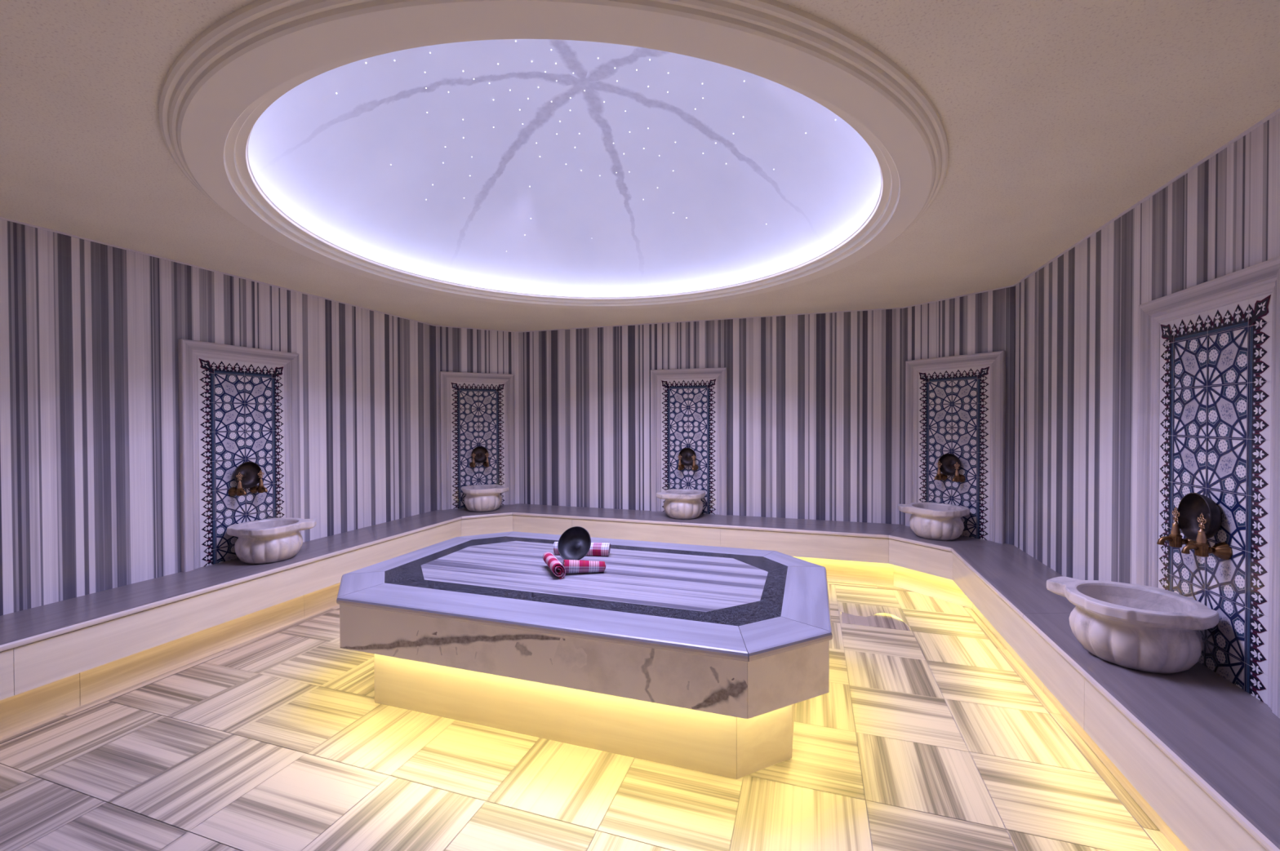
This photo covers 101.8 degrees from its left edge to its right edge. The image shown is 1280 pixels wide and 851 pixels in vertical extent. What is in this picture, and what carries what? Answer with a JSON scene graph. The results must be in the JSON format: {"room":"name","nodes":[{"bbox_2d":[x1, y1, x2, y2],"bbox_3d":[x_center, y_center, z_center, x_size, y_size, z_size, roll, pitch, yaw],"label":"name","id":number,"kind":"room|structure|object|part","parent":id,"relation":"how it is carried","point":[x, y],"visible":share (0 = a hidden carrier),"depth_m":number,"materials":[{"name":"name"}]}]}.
{"room":"spa","nodes":[
{"label":"spa","id":0,"kind":"room"},
{"bbox_2d":[0,218,435,616],"bbox_3d":[-2.961,0.176,2.962,0.120,2.355,5.309,0,1,18],"label":"wall","id":1,"kind":"structure","parent":0,"point":[91,331],"depth_m":2.99,"materials":[{"name":"stone"}]},
{"bbox_2d":[177,338,301,572],"bbox_3d":[-2.686,0.181,3.546,0.037,1.429,0.766,0,1,18],"label":"marble surround","id":2,"kind":"object","parent":1,"relation":"attached to","point":[188,351],"visible":0.88,"depth_m":3.27,"materials":[{"name":"white stone"}]},
{"bbox_2d":[197,357,285,568],"bbox_3d":[-2.698,0.231,3.551,0.010,1.330,0.567,0,1,18],"label":"tile panel","id":3,"kind":"object","parent":1,"relation":"attached to","point":[242,407],"visible":0.81,"depth_m":3.48,"materials":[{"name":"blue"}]},
{"bbox_2d":[227,472,246,496],"bbox_3d":[-2.661,0.392,3.452,0.122,0.165,0.064,0,1,18],"label":"tap","id":4,"kind":"object","parent":3,"relation":"attached to","point":[233,491],"visible":1,"depth_m":3.44,"materials":[{"name":"gold metal"}]},
{"bbox_3d":[-2.657,0.340,3.450,0.008,0.061,0.045,0,1,18],"label":"pierced handle","id":5,"kind":"part","parent":4,"relation":"part of","materials":[{"name":"gold metal"}]},
{"bbox_3d":[-2.657,0.392,3.450,0.027,0.049,0.027,0,1,18],"label":"stem","id":6,"kind":"part","parent":4,"relation":"part of","materials":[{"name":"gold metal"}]},
{"bbox_3d":[-2.627,0.442,3.441,0.051,0.034,0.024,0,1,18],"label":"spout","id":7,"kind":"part","parent":4,"relation":"part of","materials":[{"name":"gold metal"}]},
{"bbox_2d":[233,462,262,488],"bbox_3d":[-2.669,0.334,3.527,0.056,0.178,0.178,0,1,17],"label":"bowl","id":8,"kind":"object","parent":4,"relation":"on","point":[250,471],"visible":0.95,"depth_m":3.55,"materials":[{"name":"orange metal"}]},
{"bbox_2d":[249,470,267,493],"bbox_3d":[-2.617,0.390,3.585,0.122,0.165,0.064,0,1,18],"label":"tap","id":9,"kind":"object","parent":3,"relation":"attached to","point":[260,488],"visible":0.98,"depth_m":3.58,"materials":[{"name":"gold metal"}]},
{"bbox_3d":[-2.613,0.390,3.583,0.027,0.049,0.027,0,1,18],"label":"stem","id":10,"kind":"part","parent":9,"relation":"part of","materials":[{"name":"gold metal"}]},
{"bbox_3d":[-2.613,0.338,3.583,0.008,0.061,0.045,0,1,18],"label":"pierced handle","id":11,"kind":"part","parent":9,"relation":"part of","materials":[{"name":"gold metal"}]},
{"bbox_3d":[-2.583,0.440,3.574,0.051,0.034,0.024,0,1,18],"label":"spout","id":12,"kind":"part","parent":9,"relation":"part of","materials":[{"name":"gold metal"}]},
{"bbox_2d":[434,326,519,510],"bbox_3d":[-1.755,0.143,5.609,1.112,2.355,0.120,-1,1,-28],"label":"wall","id":13,"kind":"structure","parent":0,"point":[455,349],"depth_m":5.52,"materials":[{"name":"stone"}]},
{"bbox_2d":[440,371,515,510],"bbox_3d":[-1.718,0.156,5.540,0.766,1.429,0.037,-1,1,-28],"label":"marble surround","id":14,"kind":"object","parent":13,"relation":"attached to","point":[446,378],"visible":1,"depth_m":5.47,"materials":[{"name":"white stone"}]},
{"bbox_2d":[450,382,505,509],"bbox_3d":[-1.724,0.205,5.552,0.567,1.330,0.012,-1,1,-28],"label":"tile panel","id":15,"kind":"object","parent":13,"relation":"attached to","point":[477,410],"visible":0.81,"depth_m":5.53,"materials":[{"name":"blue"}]},
{"bbox_2d":[469,453,475,467],"bbox_3d":[-1.750,0.366,5.465,0.064,0.165,0.122,-1,1,-28],"label":"tap","id":16,"kind":"object","parent":15,"relation":"attached to","point":[472,464],"visible":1,"depth_m":5.46,"materials":[{"name":"gold metal"}]},
{"bbox_2d":[471,446,488,463],"bbox_3d":[-1.703,0.309,5.525,0.178,0.178,0.056,-1,1,-28],"label":"bowl","id":17,"kind":"object","parent":16,"relation":"on","point":[480,451],"visible":0.97,"depth_m":5.54,"materials":[{"name":"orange metal"}]},
{"bbox_2d":[483,453,488,466],"bbox_3d":[-1.627,0.365,5.531,0.064,0.165,0.122,-1,1,-28],"label":"tap","id":18,"kind":"object","parent":15,"relation":"attached to","point":[486,464],"visible":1,"depth_m":5.52,"materials":[{"name":"gold metal"}]},
{"bbox_2d":[0,580,1177,850],"bbox_3d":[-0.385,1.353,2.461,5.188,0.003,5.801,0,1,18],"label":"floor","id":19,"kind":"structure","parent":0,"point":[931,736],"depth_m":2.04,"materials":[{"name":"stone"}]},
{"bbox_2d":[0,510,462,737],"bbox_3d":[-2.675,1.129,2.880,0.477,0.450,5.069,0,1,18],"label":"bench","id":20,"kind":"object","parent":19,"relation":"on","point":[56,659],"visible":0.92,"depth_m":2.81,"materials":[{"name":"grey stone"}]},
{"bbox_3d":[-2.910,1.056,1.475,0.022,0.201,1.554,0,1,18],"label":"panel","id":21,"kind":"part","parent":20,"relation":"part of","materials":[{"name":"stone"}]},
{"bbox_3d":[-3.051,1.229,1.481,0.012,0.284,2.174,0,1,18],"label":"panel","id":22,"kind":"part","parent":20,"relation":"part of","materials":[{"name":"stone"}]},
{"bbox_3d":[-2.528,1.209,3.068,0.012,0.284,1.170,0,1,18],"label":"panel","id":23,"kind":"part","parent":20,"relation":"part of","materials":[{"name":"stone"}]},
{"bbox_3d":[-2.675,0.920,2.877,0.477,0.032,5.067,0,1,18],"label":"seat","id":24,"kind":"part","parent":20,"relation":"part of","materials":[{"name":"stone"}]},
{"bbox_2d":[226,517,316,564],"bbox_3d":[-2.466,0.776,3.489,0.442,0.240,0.418,0,1,13],"label":"basin","id":25,"kind":"object","parent":20,"relation":"on","point":[270,540],"visible":1,"depth_m":3.36,"materials":[{"name":"stone"}]},
{"bbox_3d":[-2.485,0.804,3.487,0.378,0.184,0.371,0,1,-27],"label":"fluted bowl","id":26,"kind":"part","parent":25,"relation":"part of","materials":[{"name":"stone"}]},
{"bbox_3d":[-2.096,1.193,4.378,0.012,0.284,1.590,0,1,18],"label":"panel","id":27,"kind":"part","parent":20,"relation":"part of","materials":[{"name":"stone"}]},
{"bbox_2d":[435,503,519,537],"bbox_3d":[-1.611,1.098,5.353,0.872,0.450,0.491,-1,1,-28],"label":"bench","id":28,"kind":"object","parent":19,"relation":"on","point":[500,520],"visible":0.54,"depth_m":5.17,"materials":[{"name":"grey stone"}]},
{"bbox_3d":[-1.612,0.889,5.351,0.870,0.032,0.491,-1,1,-28],"label":"seat","id":29,"kind":"part","parent":28,"relation":"part of","materials":[{"name":"stone"}]},
{"bbox_2d":[462,484,508,512],"bbox_3d":[-1.602,0.753,5.353,0.422,0.240,0.438,-1,1,-32],"label":"basin","id":30,"kind":"object","parent":28,"relation":"on","point":[478,498],"visible":1,"depth_m":5.22,"materials":[{"name":"stone"}]},
{"bbox_3d":[-1.617,0.781,5.363,0.378,0.184,0.371,0,1,17],"label":"fluted bowl","id":31,"kind":"part","parent":30,"relation":"part of","materials":[{"name":"stone"}]},
{"bbox_3d":[-1.513,1.010,5.153,0.514,0.201,0.022,-1,1,-28],"label":"panel","id":32,"kind":"part","parent":28,"relation":"part of","materials":[{"name":"stone"}]},
{"bbox_2d":[336,531,832,779],"bbox_3d":[-0.277,1.067,2.828,2.453,0.560,1.502,0,1,18],"label":"platform","id":33,"kind":"object","parent":19,"relation":"on","point":[696,658],"visible":1,"depth_m":2.22,"materials":[{"name":"grey stone"}]},
{"bbox_3d":[-0.505,0.934,2.136,1.869,0.204,0.022,0,1,18],"label":"panel","id":34,"kind":"part","parent":33,"relation":"part of","materials":[{"name":"stone"}]},
{"bbox_2d":[542,551,565,579],"bbox_3d":[-0.461,0.748,2.787,0.071,0.081,0.268,0,1,-22],"label":"rolled towel","id":35,"kind":"object","parent":33,"relation":"on","point":[554,565],"visible":1,"depth_m":2.70,"materials":[{"name":"fabric"}]},
{"bbox_3d":[-0.462,1.159,2.267,1.753,0.390,0.012,0,1,18],"label":"panel","id":36,"kind":"part","parent":33,"relation":"part of","materials":[{"name":"stone"}]},
{"bbox_2d":[557,526,591,559],"bbox_3d":[-0.364,0.665,2.925,0.201,0.179,0.133,0,1,25],"label":"bowl","id":37,"kind":"object","parent":33,"relation":"on","point":[575,544],"visible":0.91,"depth_m":2.96,"materials":[{"name":"metal"}]},
{"bbox_2d":[553,542,610,556],"bbox_3d":[-0.351,0.747,3.154,0.342,0.073,0.082,0,1,7],"label":"rolled towel","id":38,"kind":"object","parent":33,"relation":"on","point":[597,549],"visible":0.48,"depth_m":3.11,"materials":[{"name":"fabric"}]},
{"bbox_2d":[563,560,605,573],"bbox_3d":[-0.297,0.750,2.783,0.225,0.076,0.083,0,1,-11],"label":"rolled towel","id":39,"kind":"object","parent":33,"relation":"on","point":[571,566],"visible":0.99,"depth_m":2.75,"materials":[{"name":"fabric"}]},
{"bbox_3d":[0.490,1.159,2.055,0.277,0.390,0.012,0,1,-27],"label":"panel","id":40,"kind":"part","parent":33,"relation":"part of","materials":[{"name":"stone"}]},
{"bbox_3d":[0.550,0.933,1.932,0.393,0.204,0.022,0,1,-27],"label":"panel","id":41,"kind":"part","parent":33,"relation":"part of","materials":[{"name":"stone"}]},
{"bbox_3d":[0.737,1.153,2.495,0.012,0.390,0.802,0,1,18],"label":"panel","id":42,"kind":"part","parent":33,"relation":"part of","materials":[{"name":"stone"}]},
{"bbox_3d":[0.865,0.926,2.450,0.022,0.204,0.918,0,1,18],"label":"panel","id":43,"kind":"part","parent":33,"relation":"part of","materials":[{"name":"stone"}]},
{"bbox_2d":[512,503,901,586],"bbox_3d":[0.407,1.097,4.943,3.838,0.450,0.484,0,1,18],"label":"bench","id":44,"kind":"object","parent":19,"relation":"on","point":[848,551],"visible":0.72,"depth_m":4.59,"materials":[{"name":"grey stone"}]},
{"bbox_3d":[-0.975,1.009,5.167,0.670,0.201,0.022,0,1,18],"label":"panel","id":45,"kind":"part","parent":44,"relation":"part of","materials":[{"name":"stone"}]},
{"bbox_3d":[-0.483,0.887,5.234,1.963,0.032,0.484,0,1,18],"label":"seat","id":46,"kind":"part","parent":44,"relation":"part of","materials":[{"name":"stone"}]},
{"bbox_3d":[0.027,1.009,4.837,1.450,0.201,0.022,0,1,18],"label":"panel","id":47,"kind":"part","parent":44,"relation":"part of","materials":[{"name":"stone"}]},
{"bbox_2d":[656,488,705,519],"bbox_3d":[0.394,0.752,4.950,0.442,0.240,0.418,0,1,13],"label":"basin","id":48,"kind":"object","parent":44,"relation":"on","point":[679,504],"visible":1,"depth_m":4.80,"materials":[{"name":"stone"}]},
{"bbox_3d":[0.413,0.779,4.952,0.378,0.184,0.371,0,1,-27],"label":"fluted bowl","id":49,"kind":"part","parent":48,"relation":"part of","materials":[{"name":"stone"}]},
{"bbox_3d":[1.331,0.888,4.636,1.890,0.032,0.484,0,1,18],"label":"seat","id":50,"kind":"part","parent":44,"relation":"part of","materials":[{"name":"stone"}]},
{"bbox_3d":[1.363,1.010,4.396,1.362,0.201,0.022,0,1,18],"label":"panel","id":51,"kind":"part","parent":44,"relation":"part of","materials":[{"name":"stone"}]},
{"bbox_3d":[1.580,1.182,4.469,1.092,0.284,0.012,0,1,18],"label":"panel","id":52,"kind":"part","parent":44,"relation":"part of","materials":[{"name":"stone"}]},
{"bbox_2d":[840,612,911,631],"bbox_3d":[1.611,1.333,3.580,0.420,0.001,0.293,0,1,18],"label":"tile","id":53,"kind":"object","parent":19,"relation":"on","point":[885,620],"visible":1,"depth_m":3.54,"materials":[{"name":"stone"}]},
{"bbox_2d":[888,524,1011,608],"bbox_3d":[2.322,1.101,4.077,0.478,0.450,0.868,-1,1,-31],"label":"bench","id":54,"kind":"object","parent":19,"relation":"on","point":[922,566],"visible":0.77,"depth_m":3.98,"materials":[{"name":"grey stone"}]},
{"bbox_3d":[2.136,1.013,3.966,0.022,0.201,0.515,-1,1,-31],"label":"panel","id":55,"kind":"part","parent":54,"relation":"part of","materials":[{"name":"stone"}]},
{"bbox_3d":[2.255,1.185,4.032,0.012,0.284,0.623,-1,1,-31],"label":"panel","id":56,"kind":"part","parent":54,"relation":"part of","materials":[{"name":"stone"}]},
{"bbox_2d":[897,502,969,540],"bbox_3d":[2.312,0.756,4.097,0.406,0.240,0.457,-1,1,-40],"label":"basin","id":57,"kind":"object","parent":54,"relation":"on","point":[930,521],"visible":1,"depth_m":3.96,"materials":[{"name":"stone"}]},
{"bbox_3d":[2.324,0.784,4.082,0.378,0.184,0.371,0,1,15],"label":"fluted bowl","id":58,"kind":"part","parent":57,"relation":"part of","materials":[{"name":"stone"}]},
{"bbox_3d":[2.321,0.892,4.075,0.478,0.032,0.866,-1,1,-31],"label":"seat","id":59,"kind":"part","parent":54,"relation":"part of","materials":[{"name":"stone"}]},
{"bbox_2d":[951,545,1279,850],"bbox_3d":[1.725,1.132,1.459,0.453,0.450,5.125,0,1,18],"label":"bench","id":60,"kind":"object","parent":19,"relation":"on","point":[1198,753],"visible":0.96,"depth_m":1.70,"materials":[{"name":"grey stone"}]},
{"bbox_3d":[2.223,1.194,3.188,0.012,0.284,1.221,0,1,18],"label":"panel","id":61,"kind":"part","parent":60,"relation":"part of","materials":[{"name":"stone"}]},
{"bbox_3d":[2.281,0.902,3.147,0.453,0.032,1.564,0,1,18],"label":"seat","id":62,"kind":"part","parent":60,"relation":"part of","materials":[{"name":"stone"}]},
{"bbox_3d":[1.967,1.026,2.845,0.022,0.201,1.911,0,1,18],"label":"panel","id":63,"kind":"part","parent":60,"relation":"part of","materials":[{"name":"stone"}]},
{"bbox_3d":[1.746,1.212,1.743,0.012,0.284,1.828,0,1,18],"label":"panel","id":64,"kind":"part","parent":60,"relation":"part of","materials":[{"name":"stone"}]},
{"bbox_2d":[1046,576,1218,674],"bbox_3d":[1.892,0.780,2.025,0.442,0.240,0.418,0,1,23],"label":"basin","id":65,"kind":"object","parent":60,"relation":"on","point":[1136,627],"visible":1,"depth_m":1.91,"materials":[{"name":"stone"}]},
{"bbox_3d":[1.906,0.808,2.013,0.371,0.184,0.378,0,1,-27],"label":"fluted bowl","id":66,"kind":"part","parent":65,"relation":"part of","materials":[{"name":"stone"}]},
{"bbox_3d":[1.505,0.931,0.792,0.453,0.032,3.724,0,1,18],"label":"seat","id":67,"kind":"part","parent":60,"relation":"part of","materials":[{"name":"stone"}]},
{"bbox_3d":[1.434,1.046,1.227,0.022,0.201,1.506,0,1,18],"label":"panel","id":68,"kind":"part","parent":60,"relation":"part of","materials":[{"name":"stone"}]},
{"bbox_2d":[0,0,1279,331],"bbox_3d":[-0.393,-1.377,2.430,5.288,0.851,5.901,0,1,18],"label":"ceiling","id":69,"kind":"structure","parent":0,"point":[970,144],"depth_m":2.29,"materials":[{"name":"beige paint"}]},
{"bbox_2d":[518,308,902,524],"bbox_3d":[0.499,0.141,5.219,4.078,2.355,0.120,0,1,18],"label":"wall","id":70,"kind":"structure","parent":0,"point":[815,402],"depth_m":4.97,"materials":[{"name":"stone"}]},
{"bbox_2d":[661,378,716,514],"bbox_3d":[0.481,0.203,5.157,0.567,1.330,0.010,0,1,18],"label":"tile panel","id":71,"kind":"object","parent":70,"relation":"attached to","point":[688,406],"visible":0.77,"depth_m":5.14,"materials":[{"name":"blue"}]},
{"bbox_2d":[677,454,684,470],"bbox_3d":[0.394,0.364,5.118,0.064,0.165,0.122,0,1,18],"label":"tap","id":72,"kind":"object","parent":71,"relation":"attached to","point":[681,467],"visible":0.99,"depth_m":5.11,"materials":[{"name":"gold metal"}]},
{"bbox_2d":[678,448,696,466],"bbox_3d":[0.470,0.307,5.125,0.178,0.178,0.056,0,1,17],"label":"bowl","id":73,"kind":"object","parent":72,"relation":"on","point":[686,454],"visible":0.98,"depth_m":5.14,"materials":[{"name":"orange metal"}]},
{"bbox_2d":[691,455,697,471],"bbox_3d":[0.527,0.364,5.074,0.064,0.165,0.122,0,1,18],"label":"tap","id":74,"kind":"object","parent":71,"relation":"attached to","point":[695,467],"visible":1,"depth_m":5.06,"materials":[{"name":"gold metal"}]},
{"bbox_2d":[650,367,727,515],"bbox_3d":[0.477,0.154,5.144,0.766,1.429,0.037,0,1,18],"label":"marble surround","id":75,"kind":"object","parent":70,"relation":"attached to","point":[720,374],"visible":1,"depth_m":5.15,"materials":[{"name":"white stone"}]},
{"bbox_2d":[902,286,1014,545],"bbox_3d":[2.573,0.146,4.216,0.120,2.355,1.108,-1,1,-30],"label":"wall","id":76,"kind":"structure","parent":0,"point":[980,322],"depth_m":4.05,"materials":[{"name":"stone"}]},
{"bbox_2d":[0,107,1279,333],"bbox_3d":[-0.392,-0.998,2.434,5.089,0.008,5.702,0,1,18],"label":"trim","id":77,"kind":"structure","parent":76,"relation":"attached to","point":[1277,111],"depth_m":3.09,"materials":[{"name":"white paint"}]},
{"bbox_2d":[917,365,990,541],"bbox_3d":[2.515,0.208,4.188,0.012,1.330,0.567,-1,1,-30],"label":"tile panel","id":78,"kind":"object","parent":76,"relation":"attached to","point":[954,404],"visible":0.82,"depth_m":4.13,"materials":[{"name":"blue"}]},
{"bbox_2d":[933,461,947,480],"bbox_3d":[2.426,0.368,4.212,0.122,0.165,0.064,-1,1,-30],"label":"tap","id":79,"kind":"object","parent":78,"relation":"attached to","point":[940,476],"visible":0.99,"depth_m":4.21,"materials":[{"name":"gold metal"}]},
{"bbox_2d":[937,453,960,475],"bbox_3d":[2.488,0.312,4.166,0.055,0.178,0.178,-1,1,-30],"label":"bowl","id":80,"kind":"object","parent":79,"relation":"on","point":[948,461],"visible":0.96,"depth_m":4.19,"materials":[{"name":"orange metal"}]},
{"bbox_2d":[951,462,965,482],"bbox_3d":[2.496,0.370,4.090,0.122,0.165,0.064,-1,1,-30],"label":"tap","id":81,"kind":"object","parent":78,"relation":"attached to","point":[957,478],"visible":1,"depth_m":4.08,"materials":[{"name":"gold metal"}]},
{"bbox_3d":[2.492,0.370,4.088,0.027,0.049,0.027,-1,1,-30],"label":"stem","id":82,"kind":"part","parent":81,"relation":"part of","materials":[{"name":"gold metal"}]},
{"bbox_2d":[905,351,1005,543],"bbox_3d":[2.503,0.159,4.181,0.037,1.429,0.766,-1,1,-30],"label":"marble surround","id":83,"kind":"object","parent":76,"relation":"attached to","point":[996,360],"visible":0.91,"depth_m":3.94,"materials":[{"name":"white stone"}]},
{"bbox_2d":[1013,112,1279,584],"bbox_3d":[1.994,0.180,1.359,0.120,2.355,5.365,0,1,18],"label":"wall","id":84,"kind":"structure","parent":0,"point":[1076,317],"depth_m":2.60,"materials":[{"name":"stone"}]},
{"bbox_2d":[1136,256,1279,719],"bbox_3d":[2.103,0.185,1.940,0.037,1.429,0.766,0,1,18],"label":"marble surround","id":85,"kind":"object","parent":84,"relation":"attached to","point":[1262,278],"visible":0.87,"depth_m":2.00,"materials":[{"name":"white stone"}]},
{"bbox_2d":[1157,293,1272,705],"bbox_3d":[2.116,0.235,1.937,0.010,1.330,0.567,0,1,18],"label":"tile panel","id":86,"kind":"object","parent":84,"relation":"attached to","point":[1215,364],"visible":0.86,"depth_m":1.85,"materials":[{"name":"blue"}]},
{"bbox_2d":[1156,506,1196,550],"bbox_3d":[2.067,0.395,1.999,0.122,0.165,0.064,0,1,18],"label":"tap","id":87,"kind":"object","parent":86,"relation":"attached to","point":[1175,539],"visible":0.88,"depth_m":1.99,"materials":[{"name":"gold metal"}]},
{"bbox_3d":[2.033,0.444,2.011,0.051,0.034,0.024,0,1,18],"label":"spout","id":88,"kind":"part","parent":87,"relation":"part of","materials":[{"name":"gold metal"}]},
{"bbox_3d":[2.062,0.395,2.001,0.027,0.049,0.027,0,1,18],"label":"stem","id":89,"kind":"part","parent":87,"relation":"part of","materials":[{"name":"gold metal"}]},
{"bbox_3d":[2.062,0.343,2.000,0.008,0.061,0.045,0,1,18],"label":"pierced handle","id":90,"kind":"part","parent":87,"relation":"part of","materials":[{"name":"gold metal"}]},
{"bbox_2d":[1177,493,1222,541],"bbox_3d":[2.074,0.339,1.922,0.056,0.178,0.178,0,1,20],"label":"bowl","id":91,"kind":"object","parent":87,"relation":"on","point":[1192,505],"visible":0.88,"depth_m":1.96,"materials":[{"name":"brown metal"}]},
{"bbox_2d":[1181,512,1231,559],"bbox_3d":[2.023,0.396,1.867,0.122,0.165,0.064,0,1,18],"label":"tap","id":92,"kind":"object","parent":86,"relation":"attached to","point":[1202,548],"visible":1,"depth_m":1.86,"materials":[{"name":"gold metal"}]},
{"bbox_3d":[1.989,0.446,1.878,0.051,0.034,0.024,0,1,18],"label":"spout","id":93,"kind":"part","parent":92,"relation":"part of","materials":[{"name":"gold metal"}]},
{"bbox_3d":[2.018,0.396,1.868,0.027,0.049,0.027,0,1,18],"label":"stem","id":94,"kind":"part","parent":92,"relation":"part of","materials":[{"name":"gold metal"}]},
{"bbox_3d":[2.018,0.344,1.867,0.008,0.061,0.045,0,1,18],"label":"pierced handle","id":95,"kind":"part","parent":92,"relation":"part of","materials":[{"name":"gold metal"}]}
]}

